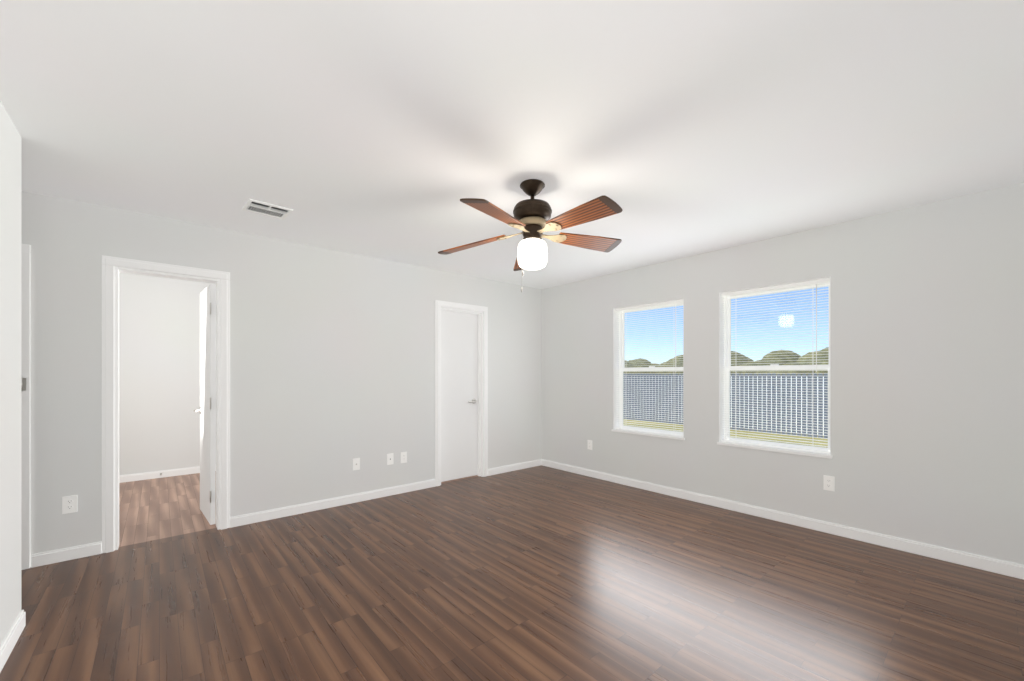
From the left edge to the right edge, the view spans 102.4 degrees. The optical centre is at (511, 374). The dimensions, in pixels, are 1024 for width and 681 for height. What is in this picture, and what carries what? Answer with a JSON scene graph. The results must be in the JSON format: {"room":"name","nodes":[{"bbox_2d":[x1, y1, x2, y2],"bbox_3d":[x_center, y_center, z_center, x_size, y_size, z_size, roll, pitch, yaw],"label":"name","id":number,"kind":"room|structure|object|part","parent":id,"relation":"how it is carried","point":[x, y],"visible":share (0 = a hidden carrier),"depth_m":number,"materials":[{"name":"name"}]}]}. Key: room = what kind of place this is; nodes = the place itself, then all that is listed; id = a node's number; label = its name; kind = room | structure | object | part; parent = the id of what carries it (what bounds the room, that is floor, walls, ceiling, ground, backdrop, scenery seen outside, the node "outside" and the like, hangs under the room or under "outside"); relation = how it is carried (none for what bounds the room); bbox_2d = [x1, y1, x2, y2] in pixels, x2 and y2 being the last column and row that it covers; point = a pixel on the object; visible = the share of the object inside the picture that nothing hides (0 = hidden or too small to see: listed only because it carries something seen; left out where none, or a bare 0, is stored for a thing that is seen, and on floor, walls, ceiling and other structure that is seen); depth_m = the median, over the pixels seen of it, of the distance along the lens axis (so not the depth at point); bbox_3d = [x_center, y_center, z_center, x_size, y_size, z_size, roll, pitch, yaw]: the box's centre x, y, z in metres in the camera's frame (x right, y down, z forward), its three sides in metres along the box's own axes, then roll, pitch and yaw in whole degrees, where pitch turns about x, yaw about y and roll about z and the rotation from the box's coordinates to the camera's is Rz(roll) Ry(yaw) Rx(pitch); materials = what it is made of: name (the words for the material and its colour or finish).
{"room":"empty living room","nodes":[
{"label":"empty living room","id":0,"kind":"room"},
{"bbox_2d":[0,101,20,645],"bbox_3d":[-1.264,0.037,0.576,0.130,2.440,3.780,0,0,-41],"label":"wall","id":1,"kind":"structure","parent":0,"point":[10,373],"depth_m":1.90,"materials":[{"name":"paint"}]},
{"bbox_2d":[0,610,25,672],"bbox_3d":[-1.261,1.215,0.684,0.014,0.085,3.620,0,0,-41],"label":"baseboard","id":2,"kind":"structure","parent":1,"relation":"attached to","point":[12,637],"depth_m":1.88,"materials":[{"name":"white wood"}]},
{"bbox_2d":[119,273,215,474],"bbox_3d":[-4.311,0.037,5.084,4.730,2.440,0.130,0,0,-41],"label":"wall","id":3,"kind":"structure","parent":0,"point":[159,369],"depth_m":5.01,"materials":[{"name":"paint"}]},
{"bbox_2d":[119,464,215,482],"bbox_3d":[-4.264,1.215,5.028,4.470,0.085,0.014,0,0,-41],"label":"baseboard","id":4,"kind":"structure","parent":3,"relation":"attached to","point":[191,470],"depth_m":5.00,"materials":[{"name":"white wood"}]},
{"bbox_2d":[21,191,541,566],"bbox_3d":[-1.932,0.037,3.804,6.417,2.440,0.130,0,0,-41],"label":"wall","id":5,"kind":"structure","parent":0,"point":[332,364],"depth_m":3.65,"materials":[{"name":"paint"}]},
{"bbox_2d":[31,541,101,567],"bbox_3d":[-3.006,1.215,2.788,0.325,0.085,0.014,0,0,-41],"label":"baseboard","id":6,"kind":"structure","parent":5,"relation":"attached to","point":[70,553],"depth_m":2.78,"materials":[{"name":"white wood"}]},
{"bbox_2d":[62,495,76,513],"bbox_3d":[-3.002,0.882,2.796,0.070,0.115,0.006,0,0,-41],"label":"electrical outlet","id":7,"kind":"object","parent":5,"relation":"attached to","point":[69,504],"visible":1,"depth_m":2.79,"materials":[{"name":"white plastic"}]},
{"bbox_2d":[193,284,214,524],"bbox_3d":[-2.681,0.247,3.609,0.152,1.997,0.601,0,0,-41],"label":"hall door","id":8,"kind":"structure","parent":5,"relation":"in","point":[206,410],"depth_m":3.51,"materials":[{"name":"painted wood"},{"name":"brushed nickel"}]},
{"bbox_2d":[230,479,434,527],"bbox_3d":[-1.589,1.215,4.003,1.912,0.085,0.014,0,0,-41],"label":"baseboard","id":9,"kind":"structure","parent":5,"relation":"attached to","point":[240,520],"depth_m":3.85,"materials":[{"name":"white wood"}]},
{"bbox_2d":[353,458,359,469],"bbox_3d":[-1.530,0.882,4.053,0.070,0.115,0.015,0,0,-41],"label":"outlet","id":10,"kind":"object","parent":5,"relation":"attached to","point":[356,463],"visible":1,"depth_m":4.05,"materials":[{"name":"white plastic"}]},
{"bbox_2d":[387,453,393,464],"bbox_3d":[-1.266,0.879,4.284,0.070,0.115,0.007,0,0,-41],"label":"outlet","id":11,"kind":"object","parent":5,"relation":"attached to","point":[390,458],"visible":1,"depth_m":4.28,"materials":[{"name":"white plastic"}]},
{"bbox_2d":[401,452,406,462],"bbox_3d":[-1.150,0.882,4.383,0.070,0.115,0.006,0,0,-41],"label":"electrical outlet","id":12,"kind":"object","parent":5,"relation":"attached to","point":[403,457],"visible":1,"depth_m":4.38,"materials":[{"name":"white plastic"}]},
{"bbox_2d":[441,310,477,481],"bbox_3d":[-0.630,0.247,4.923,0.568,1.997,0.090,0,0,-41],"label":"closet door","id":13,"kind":"structure","parent":5,"relation":"in","point":[459,394],"depth_m":4.94,"materials":[{"name":"white wood"}]},
{"bbox_2d":[488,459,539,475],"bbox_3d":[0.047,1.215,5.404,0.915,0.085,0.017,0,0,-41],"label":"baseboard","id":14,"kind":"structure","parent":5,"relation":"attached to","point":[492,471],"depth_m":5.37,"materials":[{"name":"white wood"}]},
{"bbox_2d":[0,465,1023,680],"bbox_3d":[-1.253,1.288,2.943,6.327,0.060,7.360,0,0,-41],"label":"floor","id":15,"kind":"structure","parent":0,"point":[541,573],"depth_m":2.32,"materials":[{"name":"brown wood"}]},
{"bbox_2d":[0,0,1023,288],"bbox_3d":[-1.219,-1.222,2.972,6.417,0.080,7.360,0,0,-41],"label":"ceiling","id":16,"kind":"structure","parent":0,"point":[392,130],"depth_m":1.87,"materials":[{"name":"paint"}]},
{"bbox_2d":[242,198,292,219],"bbox_3d":[-1.748,-1.177,2.946,0.270,0.019,0.240,0,0,-44],"label":"ceiling vent","id":17,"kind":"object","parent":16,"relation":"in","point":[265,209],"visible":1,"depth_m":2.94,"materials":[{"name":"white metal"}]},
{"bbox_2d":[438,179,622,291],"bbox_3d":[0.152,-0.847,2.533,1.213,0.672,1.165,0,0,-41],"label":"ceiling fan","id":18,"kind":"object","parent":16,"relation":"hanging from","point":[531,220],"visible":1,"depth_m":2.48,"materials":[{"name":"brown wood"}]},
{"bbox_3d":[0.064,-0.698,2.553,0.025,0.374,0.035,0,0,-41],"label":"pull chain","id":19,"kind":"part","parent":18,"relation":"part of","materials":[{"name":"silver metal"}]},
{"bbox_3d":[0.127,-0.746,2.565,0.184,0.174,0.184,0,0,-41],"label":"lamp shade","id":20,"kind":"part","parent":18,"relation":"part of","materials":[{"name":"white glass"}]},
{"bbox_2d":[542,182,1023,564],"bbox_3d":[1.643,0.037,4.425,0.180,2.440,5.840,0,0,-41],"label":"wall","id":21,"kind":"structure","parent":0,"point":[927,373],"depth_m":3.06,"materials":[{"name":"paint"}]},
{"bbox_2d":[587,440,591,449],"bbox_3d":[0.959,0.868,5.079,0.006,0.115,0.070,0,0,-41],"label":"electrical outlet","id":22,"kind":"object","parent":21,"relation":"attached to","point":[589,444],"visible":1,"depth_m":5.08,"materials":[{"name":"white plastic"}]},
{"bbox_2d":[611,298,684,439],"bbox_3d":[1.498,-0.057,4.529,0.132,1.441,0.877,0,0,-41],"label":"window frame","id":23,"kind":"structure","parent":21,"relation":"in","point":[615,368],"depth_m":4.82,"materials":[{"name":"white wood"}]},
{"bbox_2d":[616,299,682,435],"bbox_3d":[1.500,-0.068,4.531,0.044,1.407,0.841,0,0,-41],"label":"window blinds","id":24,"kind":"object","parent":23,"relation":"attached to","point":[650,306],"visible":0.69,"depth_m":4.51,"materials":[{"name":"white plastic"}]},
{"bbox_2d":[619,302,682,434],"bbox_3d":[1.567,-0.060,4.588,0.062,1.433,0.851,0,0,-41],"label":"window","id":25,"kind":"structure","parent":21,"relation":"in","point":[624,369],"depth_m":4.69,"materials":[{"name":"clear glass"}]},
{"bbox_2d":[717,276,831,458],"bbox_3d":[2.280,-0.057,3.617,0.132,1.441,0.880,0,0,-41],"label":"window frame","id":26,"kind":"structure","parent":21,"relation":"in","point":[721,399],"depth_m":3.82,"materials":[{"name":"white wood"}]},
{"bbox_2d":[721,278,829,453],"bbox_3d":[2.282,-0.068,3.619,0.044,1.407,0.844,0,0,-41],"label":"window blinds","id":27,"kind":"object","parent":26,"relation":"attached to","point":[767,289],"visible":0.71,"depth_m":3.58,"materials":[{"name":"white plastic"}]},
{"bbox_2d":[724,282,829,451],"bbox_3d":[2.349,-0.060,3.677,0.062,1.433,0.854,0,0,-41],"label":"window","id":28,"kind":"structure","parent":21,"relation":"in","point":[727,356],"depth_m":3.70,"materials":[{"name":"white plastic"}]},
{"bbox_2d":[540,459,1023,579],"bbox_3d":[1.895,1.215,3.982,0.014,0.085,4.580,0,0,-41],"label":"baseboard","id":29,"kind":"structure","parent":21,"relation":"attached to","point":[901,544],"depth_m":3.27,"materials":[{"name":"white wood"}]},
{"bbox_2d":[823,475,834,490],"bbox_3d":[2.513,0.863,3.267,0.006,0.115,0.070,0,0,-41],"label":"electrical outlet","id":30,"kind":"object","parent":21,"relation":"attached to","point":[828,483],"visible":1,"depth_m":3.26,"materials":[{"name":"white plastic"}]},
{"label":"outside","id":31,"kind":"structure","parent":0,"visible":0},
{"bbox_2d":[623,418,827,447],"bbox_3d":[84.037,1.788,104.955,255.783,0.200,350.000,0,0,-41],"label":"ground","id":32,"kind":"structure","parent":31,"point":[644,423],"depth_m":11.40,"materials":[{"name":"green plant"}]},
{"bbox_2d":[623,374,827,437],"bbox_3d":[5.220,0.818,14.360,0.018,1.740,105.012,0,0,-41],"label":"fence","id":33,"kind":"object","parent":32,"relation":"on","point":[659,396],"depth_m":12.12,"materials":[{"name":"grey wood"}]},
{"bbox_2d":[623,347,828,376],"bbox_3d":[24.487,-0.315,67.008,22.642,8.516,316.720,0,0,-41],"label":"trees","id":34,"kind":"object","parent":32,"relation":"on","point":[739,358],"depth_m":56.98,"materials":[{"name":"green plant"}]},
{"bbox_2d":[631,376,823,434],"bbox_3d":[4.054,0.873,16.645,0.020,1.630,140.000,0,0,-41],"label":"fence slats","id":35,"kind":"object","parent":32,"relation":"on","point":[771,402],"depth_m":12.21,"materials":[{"name":"white wood"}]}
]}

